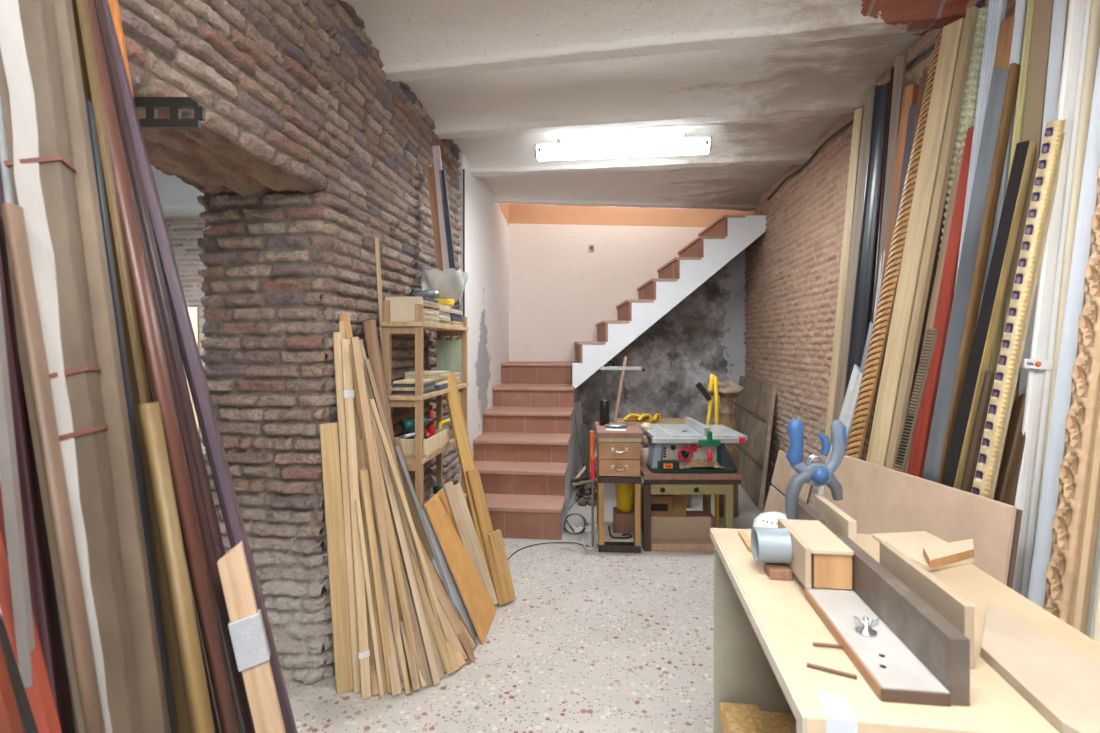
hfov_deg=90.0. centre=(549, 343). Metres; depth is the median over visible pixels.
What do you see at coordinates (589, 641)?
floor
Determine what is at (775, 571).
wood block
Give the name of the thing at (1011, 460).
strip
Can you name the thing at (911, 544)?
board
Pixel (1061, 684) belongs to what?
fibreboard offcut
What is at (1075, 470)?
strip
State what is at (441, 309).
wood offcut
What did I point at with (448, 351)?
board
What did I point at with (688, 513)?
wooden crate
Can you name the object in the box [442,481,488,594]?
plank
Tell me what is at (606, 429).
paper sheet
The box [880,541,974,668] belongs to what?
board
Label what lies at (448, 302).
tool
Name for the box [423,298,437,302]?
wood offcut
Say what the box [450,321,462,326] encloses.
wood offcut
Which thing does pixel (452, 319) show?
wood offcut
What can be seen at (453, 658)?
strip
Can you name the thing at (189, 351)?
strip
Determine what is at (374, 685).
strip
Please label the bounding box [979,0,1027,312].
strip
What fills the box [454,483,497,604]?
plank
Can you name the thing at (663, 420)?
table
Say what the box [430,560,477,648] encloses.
batten
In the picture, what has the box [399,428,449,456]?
wooden tray
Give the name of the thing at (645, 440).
rag
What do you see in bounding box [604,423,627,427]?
oval dish
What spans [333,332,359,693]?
strip
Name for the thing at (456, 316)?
wood offcut
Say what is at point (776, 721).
shelf
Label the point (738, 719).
board
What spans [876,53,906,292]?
strip
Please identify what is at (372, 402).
strip
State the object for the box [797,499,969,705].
fence
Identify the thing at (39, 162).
wrapped bundle
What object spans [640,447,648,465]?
pot
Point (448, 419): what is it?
cutter
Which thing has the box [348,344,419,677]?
strip
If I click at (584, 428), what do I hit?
plank
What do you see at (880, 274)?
strip
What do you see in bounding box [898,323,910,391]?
strip
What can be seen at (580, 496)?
cable
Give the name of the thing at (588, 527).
power strip
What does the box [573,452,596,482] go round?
stick
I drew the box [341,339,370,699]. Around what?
strip
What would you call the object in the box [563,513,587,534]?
cable
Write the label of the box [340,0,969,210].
ceiling
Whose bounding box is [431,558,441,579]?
board
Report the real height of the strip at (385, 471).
1.182 m
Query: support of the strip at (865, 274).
on the floor
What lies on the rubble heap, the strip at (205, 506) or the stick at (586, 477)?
the stick at (586, 477)
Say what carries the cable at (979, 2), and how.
attached to the wall at (792, 273)
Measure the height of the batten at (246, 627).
0.976 m
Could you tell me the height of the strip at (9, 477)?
2.352 m
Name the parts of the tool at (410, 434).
handle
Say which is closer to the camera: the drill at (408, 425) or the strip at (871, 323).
the strip at (871, 323)
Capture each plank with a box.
[2,203,104,732]
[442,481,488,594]
[445,372,490,577]
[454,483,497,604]
[465,468,509,605]
[487,529,515,600]
[575,401,585,470]
[581,424,590,479]
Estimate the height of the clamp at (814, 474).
0.264 m
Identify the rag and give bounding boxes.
[640,422,651,432]
[640,434,649,445]
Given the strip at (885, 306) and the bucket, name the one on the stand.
the bucket
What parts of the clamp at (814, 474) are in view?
handle, pivot plate, handle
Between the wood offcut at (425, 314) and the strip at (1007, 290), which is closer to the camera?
the strip at (1007, 290)
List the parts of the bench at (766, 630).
panel, leg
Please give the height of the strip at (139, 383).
2.358 m
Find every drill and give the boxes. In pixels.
[401,417,434,438]
[433,485,442,493]
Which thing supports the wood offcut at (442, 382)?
on the wood offcut at (443, 386)
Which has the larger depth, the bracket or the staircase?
the staircase
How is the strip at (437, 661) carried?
on the floor
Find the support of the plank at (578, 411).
on the floor
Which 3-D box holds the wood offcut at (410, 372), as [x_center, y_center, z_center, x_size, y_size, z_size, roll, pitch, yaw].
[-0.665,0.157,2.993,0.186,0.016,0.203,0,0,5]
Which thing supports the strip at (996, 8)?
on the floor
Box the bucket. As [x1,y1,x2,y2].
[613,483,633,533]
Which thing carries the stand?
on the floor
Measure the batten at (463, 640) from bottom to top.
0.629 m
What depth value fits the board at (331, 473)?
2.14 m
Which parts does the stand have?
leg, leg, frame, drawer, drawer, rail, rail, leg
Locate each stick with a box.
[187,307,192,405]
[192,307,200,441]
[374,237,382,363]
[570,474,596,482]
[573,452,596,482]
[573,479,596,485]
[613,356,626,421]
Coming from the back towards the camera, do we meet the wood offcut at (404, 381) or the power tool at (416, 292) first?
the power tool at (416, 292)
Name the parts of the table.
leg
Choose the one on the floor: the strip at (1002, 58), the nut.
the strip at (1002, 58)
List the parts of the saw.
plate, corner trim, rail, tilt lever, fence lever, plate, rail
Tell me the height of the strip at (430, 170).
0.824 m
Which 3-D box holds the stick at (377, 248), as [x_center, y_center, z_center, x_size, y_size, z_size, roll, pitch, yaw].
[-0.795,0.422,2.696,0.019,1.854,0.211,0,0,15]
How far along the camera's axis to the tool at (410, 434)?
2.71 m
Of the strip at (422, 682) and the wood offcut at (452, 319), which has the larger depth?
the wood offcut at (452, 319)
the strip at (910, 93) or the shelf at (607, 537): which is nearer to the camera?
the strip at (910, 93)
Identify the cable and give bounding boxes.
[463,169,464,316]
[507,542,589,559]
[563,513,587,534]
[566,496,580,530]
[582,530,597,549]
[767,0,984,200]
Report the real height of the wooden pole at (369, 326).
1.460 m
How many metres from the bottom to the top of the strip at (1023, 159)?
1.974 m
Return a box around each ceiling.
[151,165,204,216]
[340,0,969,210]
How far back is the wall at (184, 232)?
5.63 m
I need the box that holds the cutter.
[438,418,453,437]
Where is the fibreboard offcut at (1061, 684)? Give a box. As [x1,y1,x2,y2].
[981,603,1099,732]
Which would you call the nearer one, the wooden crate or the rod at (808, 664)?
the rod at (808, 664)
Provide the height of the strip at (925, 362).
1.408 m
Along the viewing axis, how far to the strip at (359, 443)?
2.17 m
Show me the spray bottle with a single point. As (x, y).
(430, 428)
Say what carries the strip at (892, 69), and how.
on the floor
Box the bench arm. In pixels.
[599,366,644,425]
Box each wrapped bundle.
[0,0,143,732]
[52,0,170,732]
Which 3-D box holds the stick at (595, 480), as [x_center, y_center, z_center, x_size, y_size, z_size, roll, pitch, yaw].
[0.374,1.157,4.659,0.380,0.059,0.025,0,0,-21]
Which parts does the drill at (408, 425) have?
motor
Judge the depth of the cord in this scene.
3.63 m
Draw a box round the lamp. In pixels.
[534,133,711,161]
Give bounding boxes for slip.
[738,531,751,551]
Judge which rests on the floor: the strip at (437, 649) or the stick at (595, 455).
the strip at (437, 649)
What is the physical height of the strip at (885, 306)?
2.615 m
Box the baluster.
[708,380,745,517]
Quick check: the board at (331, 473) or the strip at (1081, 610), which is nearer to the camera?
the strip at (1081, 610)
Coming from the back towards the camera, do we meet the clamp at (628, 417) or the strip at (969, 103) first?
the clamp at (628, 417)
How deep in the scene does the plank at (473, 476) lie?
2.88 m
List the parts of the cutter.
saw frame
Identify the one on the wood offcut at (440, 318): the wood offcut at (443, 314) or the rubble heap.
the wood offcut at (443, 314)
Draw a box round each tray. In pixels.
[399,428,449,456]
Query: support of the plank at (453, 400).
on the floor
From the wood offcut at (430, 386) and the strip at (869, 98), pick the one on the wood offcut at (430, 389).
the wood offcut at (430, 386)
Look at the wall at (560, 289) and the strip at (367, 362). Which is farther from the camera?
the wall at (560, 289)
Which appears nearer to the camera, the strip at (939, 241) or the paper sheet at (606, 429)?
the strip at (939, 241)
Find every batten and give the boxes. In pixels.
[217,541,285,732]
[338,314,406,666]
[417,534,474,661]
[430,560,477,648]
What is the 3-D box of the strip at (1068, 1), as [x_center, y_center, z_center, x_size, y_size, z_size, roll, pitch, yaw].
[1.441,0.048,1.609,0.254,2.603,0.028,0,0,0]
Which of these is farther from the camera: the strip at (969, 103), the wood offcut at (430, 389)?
the wood offcut at (430, 389)
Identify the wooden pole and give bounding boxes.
[362,320,405,573]
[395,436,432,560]
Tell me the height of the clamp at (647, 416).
0.067 m
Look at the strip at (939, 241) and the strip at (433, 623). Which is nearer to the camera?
the strip at (939, 241)
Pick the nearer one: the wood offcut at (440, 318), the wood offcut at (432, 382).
the wood offcut at (432, 382)
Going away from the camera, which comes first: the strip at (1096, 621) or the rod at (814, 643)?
the rod at (814, 643)
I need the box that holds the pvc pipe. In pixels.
[751,527,792,563]
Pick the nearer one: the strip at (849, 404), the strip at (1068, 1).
the strip at (1068, 1)
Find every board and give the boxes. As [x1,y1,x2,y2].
[145,362,219,732]
[319,422,352,694]
[385,297,422,321]
[422,507,475,637]
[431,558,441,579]
[437,340,460,383]
[651,516,710,540]
[723,705,757,732]
[814,494,855,542]
[866,18,964,466]
[872,531,973,570]
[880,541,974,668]
[885,6,978,469]
[1012,0,1090,597]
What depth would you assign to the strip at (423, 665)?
2.18 m
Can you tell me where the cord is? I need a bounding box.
[608,526,631,538]
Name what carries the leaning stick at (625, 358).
on the stand
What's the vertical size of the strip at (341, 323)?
1.442 m
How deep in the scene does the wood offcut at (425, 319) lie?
2.75 m
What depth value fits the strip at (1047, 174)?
1.57 m
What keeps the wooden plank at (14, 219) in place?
on the floor
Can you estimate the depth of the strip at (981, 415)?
1.66 m
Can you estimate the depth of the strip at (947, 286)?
2.00 m
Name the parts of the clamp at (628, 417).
handle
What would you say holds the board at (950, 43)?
on the floor
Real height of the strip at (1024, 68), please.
2.604 m
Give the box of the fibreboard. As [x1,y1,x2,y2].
[424,488,495,643]
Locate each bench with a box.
[640,465,741,550]
[710,528,1099,732]
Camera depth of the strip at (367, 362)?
2.29 m
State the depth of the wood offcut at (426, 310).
2.76 m
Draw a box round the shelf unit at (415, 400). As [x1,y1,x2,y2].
[382,300,468,509]
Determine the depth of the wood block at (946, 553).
1.24 m
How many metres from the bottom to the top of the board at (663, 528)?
0.198 m
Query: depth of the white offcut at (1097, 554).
1.41 m
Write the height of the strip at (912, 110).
2.421 m
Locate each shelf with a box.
[604,522,633,541]
[719,710,795,732]
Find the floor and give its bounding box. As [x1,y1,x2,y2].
[0,467,768,732]
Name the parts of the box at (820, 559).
box lid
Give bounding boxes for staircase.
[467,215,766,539]
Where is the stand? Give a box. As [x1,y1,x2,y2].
[595,422,642,552]
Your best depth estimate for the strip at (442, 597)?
2.36 m
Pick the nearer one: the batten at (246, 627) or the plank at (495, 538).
the batten at (246, 627)
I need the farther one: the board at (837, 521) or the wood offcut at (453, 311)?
the wood offcut at (453, 311)
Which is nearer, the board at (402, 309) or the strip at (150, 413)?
the strip at (150, 413)
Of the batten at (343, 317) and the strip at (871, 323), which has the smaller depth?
the batten at (343, 317)
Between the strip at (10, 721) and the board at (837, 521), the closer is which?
the strip at (10, 721)
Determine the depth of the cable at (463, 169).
4.12 m
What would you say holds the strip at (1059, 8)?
on the floor
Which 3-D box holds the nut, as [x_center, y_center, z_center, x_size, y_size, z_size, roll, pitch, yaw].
[0.527,0.468,0.917,0.032,0.026,0.032,0,0,-39]
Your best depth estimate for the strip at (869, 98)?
2.91 m
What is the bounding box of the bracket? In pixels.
[134,97,204,128]
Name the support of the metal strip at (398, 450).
on the floor
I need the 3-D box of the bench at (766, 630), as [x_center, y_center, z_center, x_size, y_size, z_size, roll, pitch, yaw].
[0.661,0.924,1.083,0.565,0.850,0.776,0,0,6]
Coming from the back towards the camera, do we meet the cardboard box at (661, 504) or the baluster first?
the baluster
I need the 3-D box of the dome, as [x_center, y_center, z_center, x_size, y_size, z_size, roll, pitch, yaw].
[0.598,0.473,1.455,0.116,0.052,0.116,0,0,6]
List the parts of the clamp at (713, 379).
handle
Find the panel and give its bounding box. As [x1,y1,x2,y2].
[764,450,812,513]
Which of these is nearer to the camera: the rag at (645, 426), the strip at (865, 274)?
the strip at (865, 274)
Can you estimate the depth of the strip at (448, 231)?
3.26 m
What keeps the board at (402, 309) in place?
on the shelf unit at (415, 400)
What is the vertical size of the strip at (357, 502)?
0.745 m
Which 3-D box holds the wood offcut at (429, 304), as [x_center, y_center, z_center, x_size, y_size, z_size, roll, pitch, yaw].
[-0.680,-0.200,2.785,0.170,0.026,0.209,0,0,6]
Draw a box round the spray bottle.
[427,410,434,438]
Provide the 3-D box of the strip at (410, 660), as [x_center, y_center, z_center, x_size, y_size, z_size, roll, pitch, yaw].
[-0.614,1.040,2.226,0.282,0.618,0.033,0,0,42]
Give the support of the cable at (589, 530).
on the floor
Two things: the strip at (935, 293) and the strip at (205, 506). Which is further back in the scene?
the strip at (935, 293)
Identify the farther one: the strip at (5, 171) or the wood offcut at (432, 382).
the wood offcut at (432, 382)
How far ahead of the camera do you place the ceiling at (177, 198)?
5.22 m
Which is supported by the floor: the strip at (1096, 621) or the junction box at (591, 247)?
the strip at (1096, 621)
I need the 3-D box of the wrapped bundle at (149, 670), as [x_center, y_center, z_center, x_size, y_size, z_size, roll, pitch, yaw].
[-0.687,0.171,0.866,0.368,2.356,0.043,0,0,0]
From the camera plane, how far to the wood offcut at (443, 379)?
2.95 m
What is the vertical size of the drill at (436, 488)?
0.122 m
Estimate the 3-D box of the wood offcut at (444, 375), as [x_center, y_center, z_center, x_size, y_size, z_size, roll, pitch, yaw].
[-0.666,0.176,2.995,0.189,0.020,0.201,0,0,5]
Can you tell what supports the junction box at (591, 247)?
attached to the wall at (560, 289)
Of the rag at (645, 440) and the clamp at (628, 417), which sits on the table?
the clamp at (628, 417)
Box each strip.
[0,96,78,732]
[0,165,74,732]
[0,291,34,687]
[0,482,61,732]
[0,612,38,732]
[0,642,23,732]
[2,210,84,732]
[71,0,193,732]
[85,99,176,732]
[88,0,240,732]
[94,0,254,732]
[101,0,297,732]
[108,0,134,102]
[138,402,214,732]
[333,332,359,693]
[339,321,360,694]
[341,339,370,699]
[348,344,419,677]
[350,337,403,682]
[354,400,374,689]
[355,499,383,696]
[356,439,387,692]
[359,340,420,570]
[359,427,410,693]
[359,469,390,693]
[364,358,446,646]
[365,383,439,685]
[369,399,452,647]
[370,664,378,695]
[371,499,401,695]
[384,483,443,678]
[388,502,466,658]
[390,513,431,686]
[392,484,473,651]
[395,446,461,624]
[399,620,420,690]
[401,522,453,674]
[418,669,425,687]
[427,167,442,270]
[430,627,445,672]
[432,146,449,269]
[439,170,459,305]
[444,638,459,671]
[455,651,465,666]
[460,620,475,647]
[572,524,597,532]
[813,364,862,508]
[823,107,863,460]
[830,93,873,444]
[844,83,889,398]
[845,33,941,458]
[860,312,892,460]
[860,321,873,369]
[871,67,893,322]
[873,251,884,323]
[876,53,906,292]
[880,83,918,292]
[893,328,937,472]
[894,104,916,228]
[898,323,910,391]
[904,126,969,472]
[905,185,948,422]
[907,127,973,477]
[910,75,927,155]
[922,68,1008,482]
[937,63,1020,483]
[939,6,987,253]
[942,140,1036,488]
[954,0,1006,291]
[960,371,1017,492]
[971,118,1065,498]
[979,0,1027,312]
[987,0,1034,373]
[993,16,1014,68]
[993,393,1025,505]
[1001,290,1007,343]
[1003,0,1053,400]
[1018,0,1066,396]
[1027,47,1099,607]
[1030,0,1099,574]
[1043,165,1099,625]
[1057,0,1069,111]
[1072,409,1099,634]
[1091,564,1099,643]
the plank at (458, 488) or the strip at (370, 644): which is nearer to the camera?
the strip at (370, 644)
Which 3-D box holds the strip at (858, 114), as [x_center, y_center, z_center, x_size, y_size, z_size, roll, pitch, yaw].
[1.607,0.019,3.068,0.278,2.660,0.056,0,0,0]
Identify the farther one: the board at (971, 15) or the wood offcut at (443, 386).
the wood offcut at (443, 386)
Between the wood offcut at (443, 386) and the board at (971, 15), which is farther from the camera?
the wood offcut at (443, 386)
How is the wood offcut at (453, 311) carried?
on the wood offcut at (456, 316)
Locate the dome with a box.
[753,511,786,527]
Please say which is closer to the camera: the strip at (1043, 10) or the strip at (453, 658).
the strip at (1043, 10)
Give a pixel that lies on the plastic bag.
(450, 283)
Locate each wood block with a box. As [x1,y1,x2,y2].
[764,563,791,580]
[923,539,973,567]
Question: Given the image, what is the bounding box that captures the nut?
[853,616,878,636]
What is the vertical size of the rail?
0.044 m
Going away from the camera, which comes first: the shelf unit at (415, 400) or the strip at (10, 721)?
the strip at (10, 721)
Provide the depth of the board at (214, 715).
1.12 m
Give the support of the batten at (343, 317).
on the floor
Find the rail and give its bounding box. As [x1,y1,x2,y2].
[651,541,714,550]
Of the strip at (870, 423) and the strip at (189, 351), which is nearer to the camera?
the strip at (189, 351)
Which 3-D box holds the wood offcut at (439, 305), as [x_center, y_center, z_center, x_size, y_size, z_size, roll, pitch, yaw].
[-0.646,-0.205,3.020,0.141,0.016,0.221,0,0,6]
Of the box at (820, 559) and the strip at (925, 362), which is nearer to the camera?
the box at (820, 559)
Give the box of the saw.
[640,417,747,472]
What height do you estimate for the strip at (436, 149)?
0.948 m
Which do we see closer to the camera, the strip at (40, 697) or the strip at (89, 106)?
the strip at (40, 697)
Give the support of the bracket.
attached to the wall at (304, 153)
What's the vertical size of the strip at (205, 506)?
2.347 m
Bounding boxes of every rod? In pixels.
[807,663,856,678]
[813,642,842,647]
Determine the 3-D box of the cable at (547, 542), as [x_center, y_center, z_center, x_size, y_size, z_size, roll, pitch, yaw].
[-0.038,1.345,3.623,0.585,0.010,0.180,0,0,-24]
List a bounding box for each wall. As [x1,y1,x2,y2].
[118,0,508,683]
[164,216,204,454]
[509,204,745,466]
[744,0,1015,507]
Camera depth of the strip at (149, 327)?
0.97 m
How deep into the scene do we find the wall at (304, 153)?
2.21 m
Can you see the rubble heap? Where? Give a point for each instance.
(584, 490)
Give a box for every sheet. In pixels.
[606,429,625,430]
[823,451,1022,588]
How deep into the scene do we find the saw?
3.63 m
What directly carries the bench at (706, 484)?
on the floor
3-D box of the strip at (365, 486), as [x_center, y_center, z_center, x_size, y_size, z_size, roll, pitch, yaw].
[-0.671,0.918,2.139,0.143,0.861,0.028,0,0,5]
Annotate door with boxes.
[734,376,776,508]
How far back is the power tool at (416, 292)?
2.93 m
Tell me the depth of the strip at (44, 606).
0.77 m
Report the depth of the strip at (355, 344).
2.12 m
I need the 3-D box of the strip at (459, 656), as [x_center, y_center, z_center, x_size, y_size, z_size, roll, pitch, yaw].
[-0.579,1.053,2.508,0.044,0.592,0.620,0,0,-44]
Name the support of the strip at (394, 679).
on the floor
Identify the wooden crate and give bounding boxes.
[686,511,715,527]
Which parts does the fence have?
plate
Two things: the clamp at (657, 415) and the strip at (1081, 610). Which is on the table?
the clamp at (657, 415)
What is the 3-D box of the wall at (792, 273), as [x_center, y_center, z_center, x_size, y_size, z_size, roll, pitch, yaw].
[1.794,-0.750,1.766,0.332,4.200,8.700,0,0,6]
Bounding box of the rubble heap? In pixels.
[575,470,596,505]
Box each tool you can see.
[404,432,423,437]
[409,288,438,299]
[434,299,453,305]
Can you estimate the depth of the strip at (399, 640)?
2.14 m
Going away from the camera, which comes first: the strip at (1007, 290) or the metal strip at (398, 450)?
the strip at (1007, 290)
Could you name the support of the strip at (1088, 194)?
on the floor
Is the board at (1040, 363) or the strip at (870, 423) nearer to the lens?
the board at (1040, 363)
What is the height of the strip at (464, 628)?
0.647 m
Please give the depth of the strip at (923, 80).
2.42 m
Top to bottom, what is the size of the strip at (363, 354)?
1.367 m
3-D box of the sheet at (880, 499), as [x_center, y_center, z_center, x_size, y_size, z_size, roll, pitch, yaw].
[1.089,0.885,1.781,0.170,0.930,0.748,0,0,-7]
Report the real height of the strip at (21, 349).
1.540 m
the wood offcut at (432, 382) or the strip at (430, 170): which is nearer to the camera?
the wood offcut at (432, 382)
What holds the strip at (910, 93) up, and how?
on the floor
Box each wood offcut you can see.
[391,381,434,386]
[391,385,433,390]
[392,388,435,393]
[393,379,433,383]
[405,371,448,374]
[405,374,448,378]
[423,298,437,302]
[423,300,437,307]
[423,308,438,312]
[423,311,437,318]
[423,317,438,323]
[434,307,451,312]
[434,378,445,382]
[434,381,448,384]
[434,383,447,389]
[437,311,449,317]
[438,304,449,308]
[438,316,450,321]
[439,320,449,324]
[450,313,461,318]
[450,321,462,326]
[451,318,462,321]
[452,310,461,314]
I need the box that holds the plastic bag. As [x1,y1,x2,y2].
[420,268,467,306]
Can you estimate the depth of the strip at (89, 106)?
0.91 m
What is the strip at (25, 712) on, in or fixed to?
on the floor
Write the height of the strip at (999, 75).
2.284 m
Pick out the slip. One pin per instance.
(742, 534)
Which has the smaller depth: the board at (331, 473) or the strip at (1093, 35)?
the strip at (1093, 35)
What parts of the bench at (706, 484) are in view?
leg, leg, leg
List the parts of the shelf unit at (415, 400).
post, rail, rail, rail, post, post, rail, post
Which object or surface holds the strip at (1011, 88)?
on the floor
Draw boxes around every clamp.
[624,413,641,420]
[635,413,651,420]
[649,413,661,421]
[695,374,718,523]
[785,418,846,519]
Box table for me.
[613,418,690,507]
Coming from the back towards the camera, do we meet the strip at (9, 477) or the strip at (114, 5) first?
the strip at (114, 5)
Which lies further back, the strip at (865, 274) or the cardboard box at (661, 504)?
the cardboard box at (661, 504)
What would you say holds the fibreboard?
on the floor
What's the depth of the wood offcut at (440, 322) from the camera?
3.03 m
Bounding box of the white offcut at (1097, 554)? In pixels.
[1086,518,1099,637]
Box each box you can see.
[589,245,593,250]
[641,487,685,531]
[778,518,853,589]

